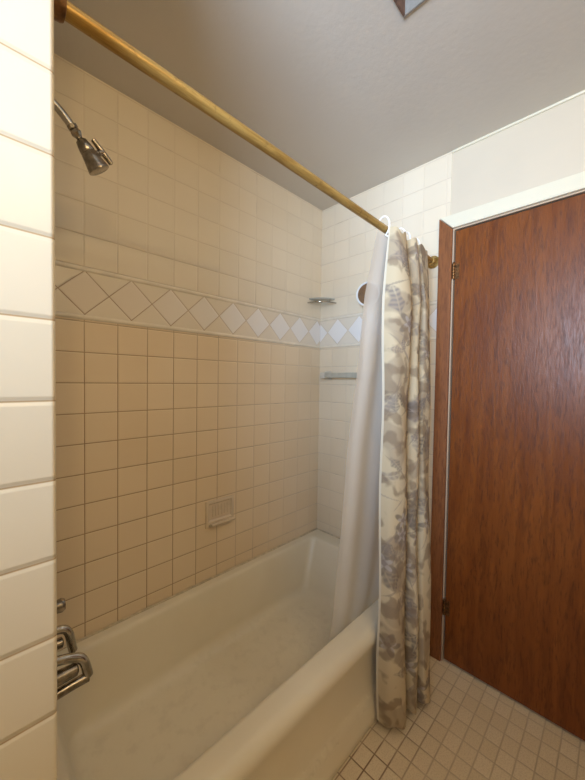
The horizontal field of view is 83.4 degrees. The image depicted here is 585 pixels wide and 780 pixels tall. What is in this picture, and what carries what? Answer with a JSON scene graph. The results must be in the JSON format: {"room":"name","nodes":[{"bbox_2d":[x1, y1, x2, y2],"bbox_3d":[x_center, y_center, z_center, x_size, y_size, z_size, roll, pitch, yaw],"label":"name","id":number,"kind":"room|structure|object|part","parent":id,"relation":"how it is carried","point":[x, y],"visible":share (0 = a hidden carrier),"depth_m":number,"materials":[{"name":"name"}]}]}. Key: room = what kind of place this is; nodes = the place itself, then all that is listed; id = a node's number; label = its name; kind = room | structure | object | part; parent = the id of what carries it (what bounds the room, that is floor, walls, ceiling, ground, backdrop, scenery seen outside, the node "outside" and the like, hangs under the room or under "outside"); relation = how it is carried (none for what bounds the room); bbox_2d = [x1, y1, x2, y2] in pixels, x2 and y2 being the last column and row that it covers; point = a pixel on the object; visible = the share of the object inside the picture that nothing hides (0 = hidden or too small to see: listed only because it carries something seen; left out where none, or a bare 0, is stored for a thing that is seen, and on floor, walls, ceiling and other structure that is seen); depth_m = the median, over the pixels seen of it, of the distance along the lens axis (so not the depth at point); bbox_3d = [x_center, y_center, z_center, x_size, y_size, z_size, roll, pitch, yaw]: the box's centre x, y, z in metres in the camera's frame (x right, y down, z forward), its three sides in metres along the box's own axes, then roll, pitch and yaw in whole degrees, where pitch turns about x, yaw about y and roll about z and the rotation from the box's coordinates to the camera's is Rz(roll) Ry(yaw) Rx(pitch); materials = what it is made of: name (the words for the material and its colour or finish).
{"room":"bathroom","nodes":[
{"label":"bathroom","id":0,"kind":"room"},
{"bbox_2d":[0,0,57,779],"bbox_3d":[-1.046,0.096,0.351,0.909,2.327,1.158,2,2,45],"label":"wall","id":1,"kind":"structure","parent":0,"point":[28,556],"depth_m":0.42,"materials":[{"name":"tile"}]},
{"bbox_2d":[57,598,92,699],"bbox_3d":[-0.608,0.670,0.849,0.162,0.286,0.159,2,2,45],"label":"tub faucet","id":2,"kind":"object","parent":1,"relation":"attached to","point":[73,658],"visible":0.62,"depth_m":0.86,"materials":[{"name":"silver metal"}]},
{"bbox_3d":[-0.657,0.684,0.858,0.080,0.080,0.098,2,2,45],"label":"valve stem","id":3,"kind":"part","parent":2,"relation":"part of","materials":[{"name":"silver metal"}]},
{"bbox_3d":[-0.621,0.553,0.818,0.052,0.052,0.095,2,2,45],"label":"diverter knob","id":4,"kind":"part","parent":2,"relation":"part of","materials":[{"name":"silver metal"}]},
{"bbox_3d":[-0.646,0.678,0.869,0.021,0.091,0.132,2,2,45],"label":"valve handle","id":5,"kind":"part","parent":2,"relation":"part of","materials":[{"name":"silver metal"}]},
{"bbox_3d":[-0.614,0.741,0.832,0.044,0.044,0.122,2,2,45],"label":"spout","id":6,"kind":"part","parent":2,"relation":"part of","materials":[{"name":"silver metal"}]},
{"bbox_3d":[-0.607,0.785,0.842,0.025,0.037,0.148,2,2,45],"label":"rail","id":7,"kind":"part","parent":2,"relation":"part of","materials":[{"name":"silver metal"}]},
{"bbox_3d":[-0.602,0.727,0.844,0.023,0.102,0.158,2,2,45],"label":"rail","id":8,"kind":"part","parent":2,"relation":"part of","materials":[{"name":"silver metal"}]},
{"bbox_2d":[54,98,112,175],"bbox_3d":[-0.564,-0.655,0.824,0.060,0.175,0.209,2,2,45],"label":"sprayer","id":9,"kind":"object","parent":1,"relation":"attached to","point":[95,165],"visible":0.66,"depth_m":0.84,"materials":[{"name":"silver metal"}]},
{"bbox_3d":[-0.594,-0.691,0.792,0.020,0.068,0.122,2,2,45],"label":"arm","id":10,"kind":"part","parent":9,"relation":"part of","materials":[{"name":"silver metal"}]},
{"bbox_3d":[-0.515,-0.631,0.874,0.016,0.024,0.028,2,2,45],"label":"lever post","id":11,"kind":"part","parent":9,"relation":"part of","materials":[{"name":"silver metal"}]},
{"bbox_3d":[-0.509,-0.636,0.879,0.016,0.050,0.053,2,2,45],"label":"lever","id":12,"kind":"part","parent":9,"relation":"part of","materials":[{"name":"silver metal"}]},
{"bbox_2d":[54,0,437,268],"bbox_3d":[0.139,-0.598,1.017,0.058,0.072,1.472,2,2,45],"label":"shower curtain rod","id":13,"kind":"object","parent":1,"relation":"attached to","point":[64,10],"visible":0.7,"depth_m":0.66,"materials":[{"name":"gold metal"}]},
{"bbox_2d":[328,231,387,642],"bbox_3d":[0.334,0.215,1.340,0.142,1.587,0.437,2,2,45],"label":"liner","id":14,"kind":"object","parent":13,"relation":"hanging from","point":[357,578],"visible":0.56,"depth_m":1.26,"materials":[{"name":"plastic"}]},
{"bbox_2d":[379,216,389,236],"bbox_3d":[0.339,-0.601,1.216,0.050,0.088,0.007,2,2,31],"label":"curtain hook","id":15,"kind":"object","parent":13,"relation":"hanging from","point":[387,217],"visible":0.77,"depth_m":1.21,"materials":[{"name":"white plastic"}]},
{"bbox_2d":[376,226,430,729],"bbox_3d":[0.460,0.320,1.278,0.153,1.818,0.327,2,2,45],"label":"shower curtain","id":16,"kind":"object","parent":13,"relation":"hanging from","point":[404,606],"visible":1,"depth_m":1.20,"materials":[{"name":"fabric"}]},
{"bbox_2d":[54,53,321,645],"bbox_3d":[-0.372,0.072,1.585,0.120,2.327,1.642,2,2,45],"label":"wall","id":17,"kind":"structure","parent":0,"point":[154,426],"depth_m":1.36,"materials":[{"name":"tile"}]},
{"bbox_2d":[205,495,234,528],"bbox_3d":[-0.330,0.572,1.536,0.041,0.122,0.150,2,2,45],"label":"soap dish","id":18,"kind":"object","parent":17,"relation":"attached to","point":[219,511],"visible":1,"depth_m":1.54,"materials":[{"name":"ceramic"}]},
{"bbox_2d":[209,516,234,527],"bbox_3d":[-0.330,0.615,1.537,0.038,0.022,0.126,2,2,45],"label":"tray","id":19,"kind":"object","parent":18,"relation":"on","point":[214,521],"depth_m":1.53,"materials":[{"name":"ceramic"}]},
{"bbox_2d":[55,311,435,348],"bbox_3d":[-0.096,-0.246,1.256,0.718,0.017,1.472,2,2,45],"label":"trim","id":20,"kind":"structure","parent":17,"relation":"attached to","point":[57,313],"depth_m":1.39,"materials":[{"name":"tile"}]},
{"bbox_2d":[55,260,436,321],"bbox_3d":[-0.093,-0.411,1.251,0.718,0.017,1.472,2,2,45],"label":"trim","id":21,"kind":"structure","parent":17,"relation":"attached to","point":[57,263],"depth_m":1.40,"materials":[{"name":"tile"}]},
{"bbox_2d":[307,297,335,303],"bbox_3d":[0.174,-0.526,1.936,0.123,0.032,0.123,2,2,45],"label":"corner shelf","id":22,"kind":"object","parent":17,"relation":"attached to","point":[319,299],"visible":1,"depth_m":1.93,"materials":[{"name":"silver glass"}]},
{"bbox_3d":[0.174,-0.513,1.921,0.171,0.008,0.041,1,2,0],"label":"rail","id":23,"kind":"part","parent":22,"relation":"part of","materials":[{"name":"silver metal"}]},
{"bbox_2d":[54,0,584,210],"bbox_3d":[0.030,-1.103,0.387,2.310,0.100,2.750,2,2,45],"label":"ceiling","id":24,"kind":"structure","parent":0,"point":[362,95],"depth_m":1.10,"materials":[{"name":"paint"}]},
{"bbox_2d":[394,0,425,17],"bbox_3d":[0.319,-1.101,0.725,0.298,0.095,0.296,2,2,45],"label":"ceiling vent","id":25,"kind":"object","parent":24,"relation":"in","point":[405,7],"visible":1,"depth_m":0.92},
{"bbox_2d":[317,151,452,545],"bbox_3d":[0.475,0.079,1.815,0.755,2.327,0.120,2,2,45],"label":"wall","id":26,"kind":"structure","parent":0,"point":[415,201],"depth_m":1.87,"materials":[{"name":"tile"}]},
{"bbox_2d":[320,371,356,379],"bbox_3d":[0.304,-0.082,1.855,0.360,0.052,0.063,2,2,45],"label":"towel bar","id":27,"kind":"object","parent":26,"relation":"attached to","point":[327,375],"visible":0.44,"depth_m":1.88,"materials":[{"name":"ceramic"}]},
{"bbox_2d":[356,282,366,305],"bbox_3d":[0.409,-0.470,1.753,0.131,0.205,0.060,2,2,31],"label":"mirror","id":28,"kind":"object","parent":26,"relation":"attached to","point":[360,294],"visible":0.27,"depth_m":1.75,"materials":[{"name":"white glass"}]},
{"bbox_2d":[358,284,366,303],"bbox_3d":[0.398,-0.507,1.734,0.112,0.112,0.008,2,2,31],"label":"mirror glass","id":29,"kind":"object","parent":28,"relation":"attached to","point":[362,288],"depth_m":1.75,"materials":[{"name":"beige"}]},
{"bbox_2d":[430,171,584,660],"bbox_3d":[0.988,0.248,1.244,0.874,2.036,0.068,2,2,45],"label":"door frame","id":30,"kind":"structure","parent":26,"relation":"attached to","point":[445,252],"depth_m":1.49,"materials":[{"name":"white wood"}]},
{"bbox_2d":[442,193,584,740],"bbox_3d":[0.967,0.278,1.221,0.760,1.952,0.099,2,2,45],"label":"door","id":31,"kind":"structure","parent":26,"relation":"in","point":[513,609],"depth_m":1.30,"materials":[{"name":"brown wood"}]},
{"bbox_2d":[452,90,584,152],"bbox_3d":[1.101,-1.052,1.094,1.078,0.012,0.011,2,2,45],"label":"trim","id":32,"kind":"structure","parent":26,"relation":"attached to","point":[583,91],"depth_m":1.29,"materials":[{"name":"beige paint"}]},
{"bbox_2d":[332,656,584,779],"bbox_3d":[-0.006,1.323,0.454,2.310,0.100,2.750,2,2,45],"label":"floor","id":33,"kind":"structure","parent":0,"point":[469,729],"depth_m":1.17,"materials":[{"name":"tile"}]},
{"bbox_2d":[57,528,378,779],"bbox_3d":[-0.119,1.063,1.296,0.704,0.371,1.470,2,2,45],"label":"bathtub","id":34,"kind":"object","parent":33,"relation":"on","point":[235,674],"visible":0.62,"depth_m":1.19,"materials":[{"name":"ceramic"}]},
{"bbox_2d":[451,93,584,228],"bbox_3d":[1.251,0.112,1.044,1.435,2.327,0.116,2,2,45],"label":"wall","id":35,"kind":"structure","parent":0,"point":[546,147],"depth_m":1.30,"materials":[{"name":"paint"}]}
]}

